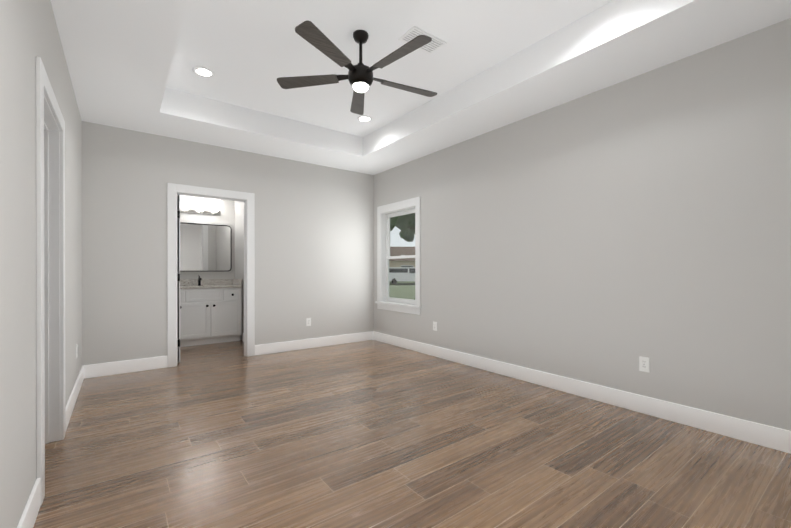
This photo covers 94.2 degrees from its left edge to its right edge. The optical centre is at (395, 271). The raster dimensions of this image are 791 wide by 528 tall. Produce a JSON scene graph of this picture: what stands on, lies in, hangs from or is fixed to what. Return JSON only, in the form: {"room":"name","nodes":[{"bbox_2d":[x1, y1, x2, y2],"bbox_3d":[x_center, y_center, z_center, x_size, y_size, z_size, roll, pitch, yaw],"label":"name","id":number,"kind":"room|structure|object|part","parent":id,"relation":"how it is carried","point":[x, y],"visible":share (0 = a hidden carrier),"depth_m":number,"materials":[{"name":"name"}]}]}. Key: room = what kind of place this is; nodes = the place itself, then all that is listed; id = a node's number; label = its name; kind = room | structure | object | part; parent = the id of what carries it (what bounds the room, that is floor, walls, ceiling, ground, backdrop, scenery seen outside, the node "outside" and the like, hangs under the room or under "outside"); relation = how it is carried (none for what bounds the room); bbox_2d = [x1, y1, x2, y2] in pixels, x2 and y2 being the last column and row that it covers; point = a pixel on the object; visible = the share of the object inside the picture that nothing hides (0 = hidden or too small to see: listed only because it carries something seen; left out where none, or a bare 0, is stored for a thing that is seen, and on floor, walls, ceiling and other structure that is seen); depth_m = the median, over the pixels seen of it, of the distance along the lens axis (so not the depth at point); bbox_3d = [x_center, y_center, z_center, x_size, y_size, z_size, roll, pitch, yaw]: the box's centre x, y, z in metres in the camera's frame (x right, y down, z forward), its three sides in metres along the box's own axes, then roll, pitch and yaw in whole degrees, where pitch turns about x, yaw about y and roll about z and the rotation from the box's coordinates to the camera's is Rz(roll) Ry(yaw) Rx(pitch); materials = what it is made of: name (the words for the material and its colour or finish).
{"room":"empty bedroom","nodes":[
{"label":"empty bedroom","id":0,"kind":"room"},
{"bbox_2d":[0,0,81,527],"bbox_3d":[-1.741,-0.401,1.684,0.120,3.060,5.550,0,0,-37],"label":"wall","id":1,"kind":"structure","parent":0,"point":[29,32],"depth_m":1.55,"materials":[{"name":"grey paint"}]},
{"bbox_2d":[17,478,40,527],"bbox_3d":[-0.905,1.061,0.683,0.015,0.140,2.700,0,0,-37],"label":"baseboard","id":2,"kind":"structure","parent":1,"relation":"attached to","point":[29,515],"depth_m":1.61,"materials":[{"name":"white paint"}]},
{"bbox_2d":[36,56,65,504],"bbox_3d":[-2.055,0.048,2.106,0.156,2.160,0.960,0,0,-37],"label":"door frame","id":3,"kind":"structure","parent":1,"relation":"attached to","point":[50,277],"depth_m":2.40,"materials":[{"name":"white paint"}]},
{"bbox_2d":[65,365,84,429],"bbox_3d":[-2.783,1.056,3.193,0.015,0.140,1.650,0,0,-37],"label":"baseboard","id":4,"kind":"structure","parent":1,"relation":"attached to","point":[70,405],"depth_m":3.06,"materials":[{"name":"white paint"}]},
{"bbox_2d":[180,195,233,278],"bbox_3d":[-3.405,-0.281,5.928,1.700,2.800,0.100,0,0,-37],"label":"wall","id":5,"kind":"structure","parent":0,"point":[232,215],"depth_m":6.11,"materials":[{"name":"grey paint"}]},
{"bbox_2d":[180,199,220,215],"bbox_3d":[-3.151,-1.038,5.954,0.600,0.195,0.158,0,0,-37],"label":"sconce","id":6,"kind":"object","parent":5,"relation":"attached to","point":[201,205],"visible":0.98,"depth_m":5.92,"materials":[{"name":"white glass"}]},
{"bbox_2d":[180,222,231,270],"bbox_3d":[-3.190,-0.391,6.008,0.950,0.780,0.022,0,0,-37],"label":"bathroom mirror","id":7,"kind":"object","parent":5,"relation":"attached to","point":[205,247],"visible":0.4,"depth_m":6.05,"materials":[{"name":"clear glass"}]},
{"bbox_2d":[180,279,231,286],"bbox_3d":[-3.335,0.176,5.903,1.380,0.100,0.021,0,0,-37],"label":"backsplash","id":8,"kind":"structure","parent":5,"relation":"attached to","point":[183,282],"depth_m":5.95,"materials":[{"name":"beige stone"}]},
{"bbox_2d":[82,121,373,364],"bbox_3d":[-1.841,-0.409,5.000,3.933,3.060,0.120,0,0,-37],"label":"wall","id":9,"kind":"structure","parent":0,"point":[314,242],"depth_m":4.64,"materials":[{"name":"grey paint"}]},
{"bbox_2d":[85,356,166,378],"bbox_3d":[-2.963,1.054,4.081,0.731,0.140,0.015,0,0,-37],"label":"baseboard","id":10,"kind":"structure","parent":9,"relation":"attached to","point":[135,365],"depth_m":4.05,"materials":[{"name":"white paint"}]},
{"bbox_2d":[177,195,179,362],"bbox_3d":[-2.864,0.088,4.766,0.154,2.044,0.859,0,0,-37],"label":"bathroom door","id":11,"kind":"structure","parent":9,"relation":"in","point":[178,238],"depth_m":4.48,"materials":[{"name":"white paint"}]},
{"bbox_2d":[167,183,254,366],"bbox_3d":[-2.314,0.042,4.648,0.989,2.160,0.156,0,0,-37],"label":"door frame","id":12,"kind":"structure","parent":9,"relation":"attached to","point":[175,190],"depth_m":4.53,"materials":[{"name":"white paint"}]},
{"bbox_2d":[306,318,310,325],"bbox_3d":[-1.265,0.736,5.354,0.070,0.116,0.008,0,0,-37],"label":"electrical outlet","id":13,"kind":"object","parent":9,"relation":"attached to","point":[308,321],"visible":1,"depth_m":5.35,"materials":[{"name":"white plastic"}]},
{"bbox_2d":[255,331,372,355],"bbox_3d":[-1.125,1.050,5.456,1.880,0.140,0.015,0,0,-37],"label":"baseboard","id":14,"kind":"structure","parent":9,"relation":"attached to","point":[270,348],"depth_m":5.36,"materials":[{"name":"white paint"}]},
{"bbox_2d":[234,201,243,340],"bbox_3d":[-2.261,-0.280,5.735,0.100,2.800,1.560,0,0,-37],"label":"wall","id":15,"kind":"structure","parent":0,"point":[238,206],"depth_m":6.08,"materials":[{"name":"grey paint"}]},
{"bbox_2d":[232,279,241,286],"bbox_3d":[-2.622,0.176,6.085,0.020,0.100,0.542,0,0,-37],"label":"backsplash","id":16,"kind":"structure","parent":15,"relation":"attached to","point":[238,282],"depth_m":5.98,"materials":[{"name":"beige stone"}]},
{"bbox_2d":[166,0,612,137],"bbox_3d":[-0.214,-1.884,2.823,3.933,0.100,5.550,0,0,-37],"label":"ceiling","id":17,"kind":"structure","parent":0,"point":[248,53],"depth_m":3.01,"materials":[{"name":"white paint"}]},
{"bbox_2d":[192,66,214,77],"bbox_3d":[-1.762,-1.830,3.377,0.184,0.010,0.184,0,0,-37],"label":"recessed light","id":18,"kind":"object","parent":17,"relation":"in","point":[203,72],"visible":1,"depth_m":3.37,"materials":[{"name":"white paint"}]},
{"bbox_2d":[277,20,436,114],"bbox_3d":[-0.233,-1.613,2.833,1.298,0.439,1.290,0,0,-37],"label":"ceiling fan","id":19,"kind":"object","parent":17,"relation":"hanging from","point":[360,77],"visible":1,"depth_m":2.78,"materials":[{"name":"black wood"}]},
{"bbox_2d":[357,116,371,121],"bbox_3d":[-0.371,-1.832,4.417,0.184,0.010,0.184,0,0,-37],"label":"recessed light","id":20,"kind":"object","parent":17,"relation":"in","point":[364,118],"visible":1,"depth_m":4.40,"materials":[{"name":"white paint"}]},
{"bbox_2d":[398,26,446,54],"bbox_3d":[0.215,-1.830,2.921,0.340,0.008,0.200,0,0,-37],"label":"ceiling vent","id":21,"kind":"object","parent":17,"relation":"in","point":[433,45],"visible":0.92,"depth_m":2.90,"materials":[{"name":"white metal"}]},
{"bbox_2d":[33,340,790,527],"bbox_3d":[-0.807,1.167,2.512,5.263,0.080,8.730,0,0,-37],"label":"floor","id":22,"kind":"structure","parent":0,"point":[370,434],"depth_m":2.25,"materials":[{"name":"brown wood"}]},
{"bbox_2d":[180,287,241,346],"bbox_3d":[-3.165,0.690,5.676,1.380,0.860,0.590,0,0,-37],"label":"bathroom vanity","id":23,"kind":"object","parent":22,"relation":"on","point":[210,311],"depth_m":5.61,"materials":[{"name":"white paint"}]},
{"bbox_2d":[208,283,235,286],"bbox_3d":[-3.170,0.243,5.683,1.380,0.032,0.572,0,0,-37],"label":"countertop","id":24,"kind":"structure","parent":23,"relation":"on","point":[209,284],"depth_m":6.03,"materials":[{"name":"beige stone"}]},
{"bbox_2d":[196,275,199,286],"bbox_3d":[-3.128,0.140,5.876,0.052,0.173,0.223,0,0,-37],"label":"faucet","id":25,"kind":"object","parent":24,"relation":"on","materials":[{"name":"black metal"}]},
{"bbox_2d":[50,0,790,174],"bbox_3d":[-0.230,-1.704,2.812,3.653,0.260,5.310,0,0,-37],"label":"ceiling","id":26,"kind":"structure","parent":0,"point":[119,54],"depth_m":3.03,"materials":[{"name":"white paint"}]},
{"bbox_2d":[374,18,790,430],"bbox_3d":[1.296,-0.406,3.957,0.160,3.060,5.550,0,0,-37],"label":"wall","id":27,"kind":"structure","parent":0,"point":[607,236],"depth_m":2.97,"materials":[{"name":"grey paint"}]},
{"bbox_2d":[375,196,421,314],"bbox_3d":[0.072,-0.220,5.539,0.185,1.640,1.090,0,0,-37],"label":"window","id":28,"kind":"structure","parent":27,"relation":"in","point":[382,212],"depth_m":5.64,"materials":[{"name":"white paint"}]},
{"bbox_3d":[0.124,-0.220,5.578,0.055,1.400,0.850,0,0,-37],"label":"window sash unit","id":29,"kind":"part","parent":28,"relation":"part of","materials":[{"name":"white plastic"}]},
{"bbox_2d":[433,321,436,330],"bbox_3d":[0.521,0.722,4.854,0.008,0.116,0.070,0,0,-37],"label":"electrical outlet","id":30,"kind":"object","parent":27,"relation":"attached to","point":[435,326],"visible":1,"depth_m":4.84,"materials":[{"name":"white plastic"}]},
{"bbox_2d":[373,331,790,453],"bbox_3d":[1.226,1.054,3.908,0.015,0.140,5.310,0,0,-37],"label":"baseboard","id":31,"kind":"structure","parent":27,"relation":"attached to","point":[775,438],"depth_m":3.00,"materials":[{"name":"white paint"}]},
{"bbox_2d":[639,356,649,372],"bbox_3d":[1.973,0.736,2.914,0.008,0.116,0.070,0,0,-37],"label":"electrical outlet","id":32,"kind":"object","parent":27,"relation":"attached to","point":[644,364],"visible":1,"depth_m":2.91,"materials":[{"name":"white plastic"}]},
{"label":"outside","id":33,"kind":"structure","parent":0,"visible":0},
{"bbox_2d":[389,281,414,304],"bbox_3d":[24.404,1.489,61.830,106.187,0.100,150.000,0,0,-37],"label":"ground","id":34,"kind":"structure","parent":33,"point":[399,292],"depth_m":29.32,"materials":[{"name":"green plant"}]},
{"bbox_2d":[389,247,414,266],"bbox_3d":[1.298,-1.310,61.411,19.200,5.700,10.400,0,0,0],"label":"house","id":35,"kind":"structure","parent":34,"relation":"on","point":[402,261],"depth_m":56.97,"materials":[{"name":"beige brick"}]},
{"bbox_2d":[390,213,414,241],"bbox_3d":[1.683,-2.354,19.646,6.123,7.800,5.706,0,0,-37],"label":"tree","id":36,"kind":"object","parent":34,"relation":"on","point":[401,222],"depth_m":19.43,"materials":[{"name":"green plant"}]},
{"bbox_3d":[0.240,1.491,43.921,100.049,0.020,77.808,0,0,-37],"label":"street","id":37,"kind":"object","parent":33,"visible":0},
{"bbox_2d":[389,267,414,283],"bbox_3d":[1.591,0.486,44.414,5.300,1.980,1.980,0,0,0],"label":"van","id":38,"kind":"object","parent":37,"relation":"on","point":[395,275],"depth_m":43.44,"materials":[{"name":"white paint"}]}
]}

